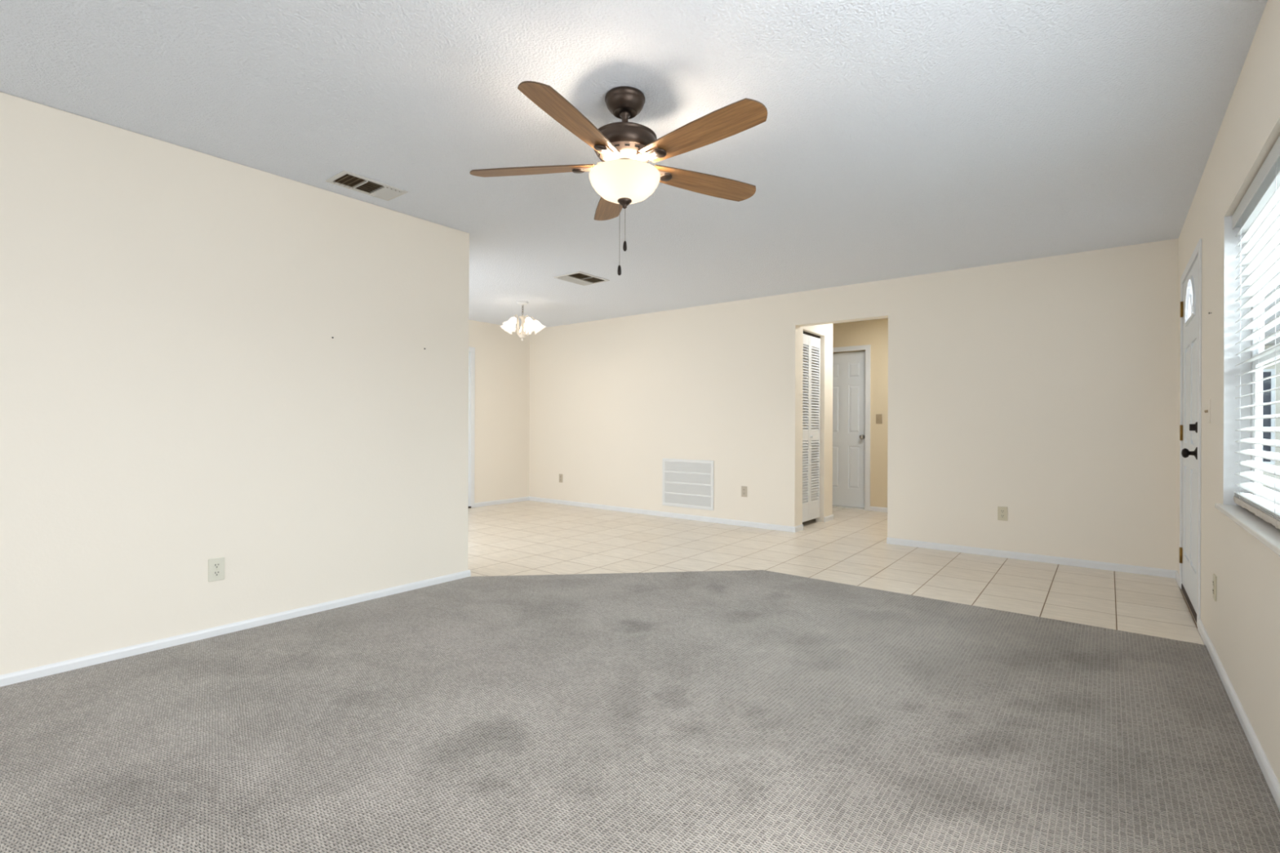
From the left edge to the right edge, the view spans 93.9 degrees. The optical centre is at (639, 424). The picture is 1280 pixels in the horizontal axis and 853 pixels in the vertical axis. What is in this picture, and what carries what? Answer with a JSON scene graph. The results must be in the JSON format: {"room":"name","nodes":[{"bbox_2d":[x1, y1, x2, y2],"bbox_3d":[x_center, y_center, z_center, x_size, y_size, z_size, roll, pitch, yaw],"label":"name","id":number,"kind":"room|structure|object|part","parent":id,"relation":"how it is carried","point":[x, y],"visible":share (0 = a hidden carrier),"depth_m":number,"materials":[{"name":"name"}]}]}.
{"room":"empty living room","nodes":[
{"label":"empty living room","id":0,"kind":"room"},
{"bbox_2d":[0,91,469,675],"bbox_3d":[-2.732,-0.140,2.383,0.120,2.440,4.782,0,0,38],"label":"wall","id":1,"kind":"structure","parent":0,"point":[178,394],"depth_m":2.97,"materials":[{"name":"beige paint"}]},
{"bbox_2d":[208,556,224,582],"bbox_3d":[-2.147,0.734,3.030,0.009,0.115,0.070,0,0,38],"label":"wall outlet","id":2,"kind":"object","parent":1,"relation":"attached to","point":[215,566],"visible":1,"depth_m":3.03,"materials":[{"name":"beige plastic"}]},
{"bbox_2d":[213,570,220,576],"bbox_3d":[-2.145,0.753,3.028,0.002,0.025,0.033,0,0,38],"label":"receptacle","id":3,"kind":"object","parent":2,"relation":"attached to","point":[215,573],"depth_m":3.03,"materials":[{"name":"beige plastic"}]},
{"bbox_2d":[213,562,220,568],"bbox_3d":[-2.145,0.714,3.028,0.002,0.025,0.033,0,0,38],"label":"receptacle","id":4,"kind":"object","parent":2,"relation":"attached to","point":[215,565],"depth_m":3.03,"materials":[{"name":"beige plastic"}]},
{"bbox_2d":[0,496,528,686],"bbox_3d":[-2.875,1.051,4.502,2.975,0.056,7.948,0,0,38],"label":"baseboard","id":5,"kind":"structure","parent":1,"relation":"attached to","point":[20,676],"depth_m":3.02,"materials":[{"name":"white paint"}]},
{"bbox_2d":[468,320,529,502],"bbox_3d":[-2.647,-0.140,7.296,0.120,2.440,3.298,0,0,38],"label":"wall","id":6,"kind":"structure","parent":0,"point":[502,359],"depth_m":8.14,"materials":[{"name":"beige paint"}]},
{"bbox_2d":[468,346,475,507],"bbox_3d":[-2.525,0.036,7.441,0.136,2.088,1.022,0,0,38],"label":"door frame","id":7,"kind":"structure","parent":6,"relation":"attached to","point":[471,349],"depth_m":7.76,"materials":[{"name":"white paint"}]},
{"bbox_2d":[0,0,1267,328],"bbox_3d":[-0.660,-1.403,4.129,7.260,0.100,10.320,0,0,38],"label":"ceiling","id":8,"kind":"structure","parent":0,"point":[897,139],"depth_m":2.56,"materials":[{"name":"white paint"}]},
{"bbox_2d":[324,170,408,200],"bbox_3d":[-1.547,-1.348,3.394,0.224,0.017,0.370,0,0,38],"label":"ceiling vent","id":9,"kind":"object","parent":8,"relation":"in","point":[348,180],"visible":1,"depth_m":3.38,"materials":[{"name":"white metal"}]},
{"bbox_2d":[499,301,545,341],"bbox_3d":[-1.305,-1.140,6.613,0.513,0.430,0.510,0,0,38],"label":"chandelier","id":10,"kind":"object","parent":8,"relation":"hanging from","point":[528,325],"visible":1,"depth_m":6.57,"materials":[{"name":"white glass"}]},
{"bbox_3d":[-1.494,-1.089,6.674,0.147,0.161,0.152,0,0,-33],"label":"lamp shade","id":11,"kind":"part","parent":10,"relation":"part of","materials":[{"name":"white glass"}]},
{"bbox_3d":[-1.411,-1.089,6.458,0.147,0.161,0.152,0,0,-9],"label":"lamp shade","id":12,"kind":"part","parent":10,"relation":"part of","materials":[{"name":"white glass"}]},
{"bbox_3d":[-1.343,-1.099,6.559,0.012,0.208,0.102,0,0,33],"label":"arm","id":13,"kind":"part","parent":10,"relation":"part of","materials":[{"name":"white metal"}]},
{"bbox_3d":[-1.313,-1.089,6.823,0.147,0.161,0.152,0,0,39],"label":"lamp shade","id":14,"kind":"part","parent":10,"relation":"part of","materials":[{"name":"white glass"}]},
{"bbox_3d":[-1.177,-1.088,6.468,0.152,0.161,0.147,0,0,9],"label":"lamp shade","id":15,"kind":"part","parent":10,"relation":"part of","materials":[{"name":"white glass"}]},
{"bbox_3d":[-1.116,-1.088,6.697,0.152,0.161,0.147,0,0,21],"label":"lamp shade","id":16,"kind":"part","parent":10,"relation":"part of","materials":[{"name":"white glass"}]},
{"bbox_2d":[553,271,609,285],"bbox_3d":[-0.539,-1.344,5.533,0.330,0.017,0.410,0,0,38],"label":"ceiling vent","id":17,"kind":"object","parent":8,"relation":"in","point":[579,277],"visible":1,"depth_m":5.50,"materials":[{"name":"white metal"}]},
{"bbox_2d":[469,80,767,275],"bbox_3d":[-0.043,-0.982,2.425,1.246,0.736,1.267,0,0,38],"label":"ceiling fan","id":18,"kind":"object","parent":8,"relation":"hanging from","point":[624,177],"visible":1,"depth_m":2.36,"materials":[{"name":"brown wood"}]},
{"bbox_3d":[-0.452,-1.070,2.518,0.546,0.006,0.137,0,12,8],"label":"blade","id":19,"kind":"part","parent":18,"relation":"part of","materials":[{"name":"brown wood"}]},
{"bbox_3d":[-0.234,-1.069,2.111,0.137,0.006,0.546,14,6,25],"label":"blade","id":20,"kind":"part","parent":18,"relation":"part of","materials":[{"name":"brown wood"}]},
{"bbox_3d":[-0.204,-1.071,2.483,0.125,0.031,0.052,0,12,8],"label":"blade arm","id":21,"kind":"part","parent":18,"relation":"part of","materials":[{"name":"brown metal"}]},
{"bbox_3d":[-0.132,-1.069,2.851,0.137,0.006,0.546,-12,2,-10],"label":"blade","id":22,"kind":"part","parent":18,"relation":"part of","materials":[{"name":"brown wood"}]},
{"bbox_3d":[-0.124,-1.070,2.336,0.052,0.031,0.125,13,6,25],"label":"blade arm","id":23,"kind":"part","parent":18,"relation":"part of","materials":[{"name":"brown metal"}]},
{"bbox_3d":[-0.062,-0.824,2.464,0.003,0.137,0.003,0,0,38],"label":"pull chain","id":24,"kind":"part","parent":18,"relation":"part of","materials":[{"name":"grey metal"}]},
{"bbox_3d":[-0.063,-0.978,2.464,0.293,0.109,0.293,0,0,38],"label":"lamp shade","id":25,"kind":"part","parent":18,"relation":"part of","materials":[{"name":"white glass"}]},
{"bbox_3d":[0.041,-1.070,2.366,0.125,0.031,0.052,0,-12,44],"label":"blade arm","id":26,"kind":"part","parent":18,"relation":"part of","materials":[{"name":"brown metal"}]},
{"bbox_3d":[0.063,-1.070,2.532,0.125,0.031,0.052,0,-12,-28],"label":"blade arm","id":27,"kind":"part","parent":18,"relation":"part of","materials":[{"name":"brown metal"}]},
{"bbox_3d":[0.221,-1.068,2.192,0.546,0.006,0.137,0,-12,44],"label":"blade","id":28,"kind":"part","parent":18,"relation":"part of","materials":[{"name":"brown wood"}]},
{"bbox_3d":[0.284,-1.067,2.650,0.546,0.006,0.137,0,-12,-28],"label":"blade","id":29,"kind":"part","parent":18,"relation":"part of","materials":[{"name":"brown wood"}]},
{"bbox_2d":[799,323,832,524],"bbox_3d":[1.119,-0.127,7.193,2.090,2.440,0.945,0,0,38],"label":"wall","id":30,"kind":"structure","parent":0,"point":[824,331],"depth_m":6.75,"materials":[{"name":"beige paint"}]},
{"bbox_2d":[802,331,820,522],"bbox_3d":[1.850,0.023,6.508,0.058,2.037,0.597,0,0,38],"label":"door","id":31,"kind":"structure","parent":30,"relation":"in","point":[811,428],"depth_m":6.53,"materials":[{"name":"white paint"}]},
{"bbox_2d":[467,500,1204,644],"bbox_3d":[-0.670,1.137,4.129,7.260,0.100,10.320,0,0,38],"label":"floor","id":32,"kind":"structure","parent":0,"point":[528,537],"depth_m":4.75,"materials":[{"name":"beige tile"}]},
{"bbox_2d":[0,569,1279,852],"bbox_3d":[-0.672,1.081,1.714,3.929,0.012,6.255,0,0,38],"label":"carpet","id":33,"kind":"object","parent":32,"relation":"on","point":[751,711],"visible":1,"depth_m":2.09,"materials":[{"name":"grey carpet"}]},
{"bbox_2d":[832,505,865,510],"bbox_3d":[2.692,1.092,7.917,0.616,0.014,0.140,0,0,38],"label":"threshold","id":34,"kind":"object","parent":32,"relation":"on","point":[833,506],"visible":0.5,"depth_m":7.84,"materials":[{"name":"stone"}]},
{"bbox_2d":[1181,588,1196,622],"bbox_3d":[3.385,1.096,3.598,0.118,0.011,0.928,0,0,38],"label":"threshold","id":35,"kind":"object","parent":32,"relation":"on","point":[1181,588],"visible":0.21,"depth_m":3.61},
{"bbox_2d":[528,238,1178,570],"bbox_3d":[1.129,-0.126,6.509,7.038,2.440,0.120,0,0,38],"label":"wall","id":36,"kind":"structure","parent":0,"point":[1045,389],"depth_m":5.22,"materials":[{"name":"beige paint"}]},
{"bbox_2d":[559,474,562,482],"bbox_3d":[-1.081,0.733,8.156,0.070,0.115,0.009,0,0,38],"label":"wall outlet","id":37,"kind":"object","parent":36,"relation":"attached to","point":[560,475],"visible":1,"depth_m":8.15,"materials":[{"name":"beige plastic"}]},
{"bbox_2d":[662,457,714,510],"bbox_3d":[0.545,0.679,6.880,0.704,0.556,0.012,0,0,38],"label":"air vent","id":38,"kind":"object","parent":36,"relation":"in","point":[686,483],"visible":1,"depth_m":6.87,"materials":[{"name":"white metal"}]},
{"bbox_2d":[741,485,746,497],"bbox_3d":[1.121,0.721,6.431,0.070,0.115,0.009,0,0,38],"label":"wall outlet","id":39,"kind":"object","parent":36,"relation":"attached to","point":[744,489],"visible":1,"depth_m":6.43,"materials":[{"name":"beige plastic"}]},
{"bbox_2d":[528,496,1176,577],"bbox_3d":[1.192,1.066,6.497,6.918,0.056,0.209,0,0,38],"label":"baseboard","id":40,"kind":"structure","parent":36,"relation":"attached to","point":[994,553],"depth_m":5.23,"materials":[{"name":"white paint"}]},
{"bbox_2d":[824,506,887,522],"bbox_3d":[1.996,1.069,7.304,3.174,0.056,1.110,0,0,14],"label":"baseboard","id":41,"kind":"structure","parent":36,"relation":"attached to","point":[829,517],"depth_m":7.53,"materials":[{"name":"white paint"}]},
{"bbox_2d":[997,506,1007,520],"bbox_3d":[3.006,0.738,4.955,0.070,0.115,0.009,0,0,38],"label":"wall outlet","id":42,"kind":"object","parent":36,"relation":"attached to","point":[1002,511],"visible":1,"depth_m":4.95,"materials":[{"name":"beige plastic"}]},
{"bbox_2d":[832,318,888,507],"bbox_3d":[2.452,-0.122,8.134,3.027,2.440,0.160,0,0,38],"label":"wall","id":43,"kind":"structure","parent":0,"point":[874,332],"depth_m":7.60,"materials":[{"name":"beige paint"}]},
{"bbox_2d":[832,351,865,507],"bbox_3d":[2.698,0.064,7.921,0.610,2.035,0.097,0,0,38],"label":"door","id":44,"kind":"structure","parent":43,"relation":"in","point":[848,368],"depth_m":7.90,"materials":[{"name":"white paint"}]},
{"bbox_3d":[2.878,0.160,7.757,0.064,0.064,0.062,0,0,38],"label":"knob","id":45,"kind":"part","parent":44,"relation":"part of","materials":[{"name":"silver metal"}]},
{"bbox_2d":[832,344,871,511],"bbox_3d":[2.694,0.039,7.915,0.736,2.120,0.146,0,0,38],"label":"door frame","id":46,"kind":"structure","parent":43,"relation":"attached to","point":[867,348],"depth_m":7.65,"materials":[{"name":"white paint"}]},
{"bbox_2d":[875,413,882,423],"bbox_3d":[3.026,-0.073,7.571,0.075,0.120,0.019,0,0,38],"label":"light switch","id":47,"kind":"object","parent":43,"relation":"attached to","point":[878,416],"visible":1,"depth_m":7.57,"materials":[{"name":"beige plastic"}]},
{"bbox_2d":[1177,0,1279,783],"bbox_3d":[1.490,-0.125,1.170,0.114,2.440,8.080,0,0,38],"label":"wall","id":48,"kind":"structure","parent":0,"point":[1242,625],"depth_m":2.35,"materials":[{"name":"beige paint"}]},
{"bbox_2d":[1179,257,1198,620],"bbox_3d":[3.345,0.078,3.651,0.110,2.023,0.945,0,0,38],"label":"door","id":49,"kind":"structure","parent":48,"relation":"in","point":[1188,306],"depth_m":3.64,"materials":[{"name":"white paint"}]},
{"bbox_3d":[3.088,0.161,3.360,0.066,0.070,0.070,0,0,38],"label":"knob","id":50,"kind":"part","parent":49,"relation":"part of","materials":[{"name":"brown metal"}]},
{"bbox_2d":[1184,275,1195,326],"bbox_3d":[3.356,-0.765,3.626,0.037,0.271,0.506,0,0,38],"label":"window","id":51,"kind":"structure","parent":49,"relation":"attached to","point":[1189,313],"depth_m":3.72,"materials":[{"name":"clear glass"}]},
{"bbox_2d":[1179,239,1201,626],"bbox_3d":[3.386,0.052,3.599,0.124,2.100,1.069,0,0,38],"label":"door frame","id":52,"kind":"structure","parent":48,"relation":"attached to","point":[1197,253],"depth_m":3.23,"materials":[{"name":"white paint"}]},
{"bbox_2d":[1204,399,1210,423],"bbox_3d":[2.803,-0.065,2.955,0.019,0.120,0.075,0,0,38],"label":"light switch","id":53,"kind":"object","parent":48,"relation":"attached to","point":[1208,411],"visible":1,"depth_m":2.93,"materials":[{"name":"beige paint"}]},
{"bbox_3d":[2.809,-0.065,2.951,0.006,0.120,0.075,0,0,38],"label":"plate","id":54,"kind":"part","parent":53,"relation":"part of","materials":[{"name":"beige paint"}]},
{"bbox_2d":[1212,573,1216,601],"bbox_3d":[2.663,0.754,2.771,0.009,0.115,0.070,0,0,38],"label":"wall outlet","id":55,"kind":"object","parent":48,"relation":"attached to","point":[1214,589],"visible":1,"depth_m":2.76,"materials":[{"name":"beige plastic"}]},
{"bbox_2d":[1175,570,1279,812],"bbox_3d":[1.396,1.067,1.157,0.012,0.056,7.948,0,0,38],"label":"baseboard","id":56,"kind":"structure","parent":48,"relation":"attached to","point":[1272,781],"depth_m":2.13,"materials":[{"name":"white paint"}]},
{"bbox_2d":[1222,215,1251,505],"bbox_3d":[2.055,-0.279,1.916,0.083,1.246,1.649,0,0,38],"label":"window reveal","id":57,"kind":"structure","parent":48,"relation":"in","point":[1231,295],"depth_m":2.57,"materials":[{"name":"white paint"}]},
{"bbox_2d":[1214,502,1279,555],"bbox_3d":[2.044,0.354,1.923,0.105,0.021,1.730,0,0,38],"label":"window sill","id":58,"kind":"structure","parent":48,"relation":"attached to","point":[1266,533],"depth_m":2.06,"materials":[{"name":"stone"}]},
{"bbox_2d":[1250,285,1279,506],"bbox_3d":[2.100,-0.270,1.881,0.029,1.265,1.650,0,0,38],"label":"window","id":59,"kind":"structure","parent":48,"relation":"in","point":[1269,357],"depth_m":2.49,"materials":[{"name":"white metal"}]},
{"bbox_2d":[1231,135,1279,529],"bbox_3d":[2.062,-0.284,1.909,0.070,1.231,1.632,0,0,38],"label":"blind","id":60,"kind":"object","parent":59,"relation":"attached to","point":[1258,212],"visible":1,"depth_m":2.20,"materials":[{"name":"white plastic"}]},
{"bbox_3d":[2.469,-0.268,2.421,0.054,1.167,0.001,0,0,38],"label":"ladder cord","id":61,"kind":"part","parent":60,"relation":"part of","materials":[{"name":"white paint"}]},
{"bbox_3d":[2.063,0.318,1.907,0.056,0.028,1.602,0,0,38],"label":"rail","id":62,"kind":"part","parent":60,"relation":"part of","materials":[{"name":"plastic"}]},
{"bbox_3d":[2.068,-0.270,1.909,0.054,1.167,0.001,0,0,38],"label":"ladder cord","id":63,"kind":"part","parent":60,"relation":"part of","materials":[{"name":"white fabric"}]},
{"bbox_3d":[2.100,-0.270,1.881,0.029,1.265,1.650,0,0,38],"label":"frame","id":64,"kind":"part","parent":59,"relation":"part of","materials":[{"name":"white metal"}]},
{"bbox_3d":[2.094,0.020,1.885,0.012,0.625,1.570,0,0,38],"label":"sash","id":65,"kind":"part","parent":59,"relation":"part of","materials":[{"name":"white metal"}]},
{"bbox_3d":[2.107,-0.555,1.877,0.012,0.615,1.570,0,0,38],"label":"sash","id":66,"kind":"part","parent":59,"relation":"part of","materials":[{"name":"white metal"}]},
{"label":"outside","id":67,"kind":"structure","parent":0,"visible":0},
{"bbox_2d":[1264,486,1279,493],"bbox_3d":[8.012,1.269,10.234,40.000,0.099,54.000,0,0,38],"label":"ground","id":68,"kind":"structure","parent":67,"point":[1273,489],"depth_m":11.38,"materials":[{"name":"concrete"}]},
{"bbox_2d":[1262,284,1279,486],"bbox_3d":[15.768,-0.954,12.422,9.100,4.400,6.000,0,0,38],"label":"neighbor house","id":69,"kind":"structure","parent":68,"relation":"on","point":[1269,384],"depth_m":11.80,"materials":[{"name":"beige"}]},
{"bbox_3d":[12.417,-0.156,11.853,0.130,1.780,0.015,0,0,38],"label":"pane","id":70,"kind":"part","parent":69,"relation":"part of","materials":[{"name":"clear glass"}]}
]}

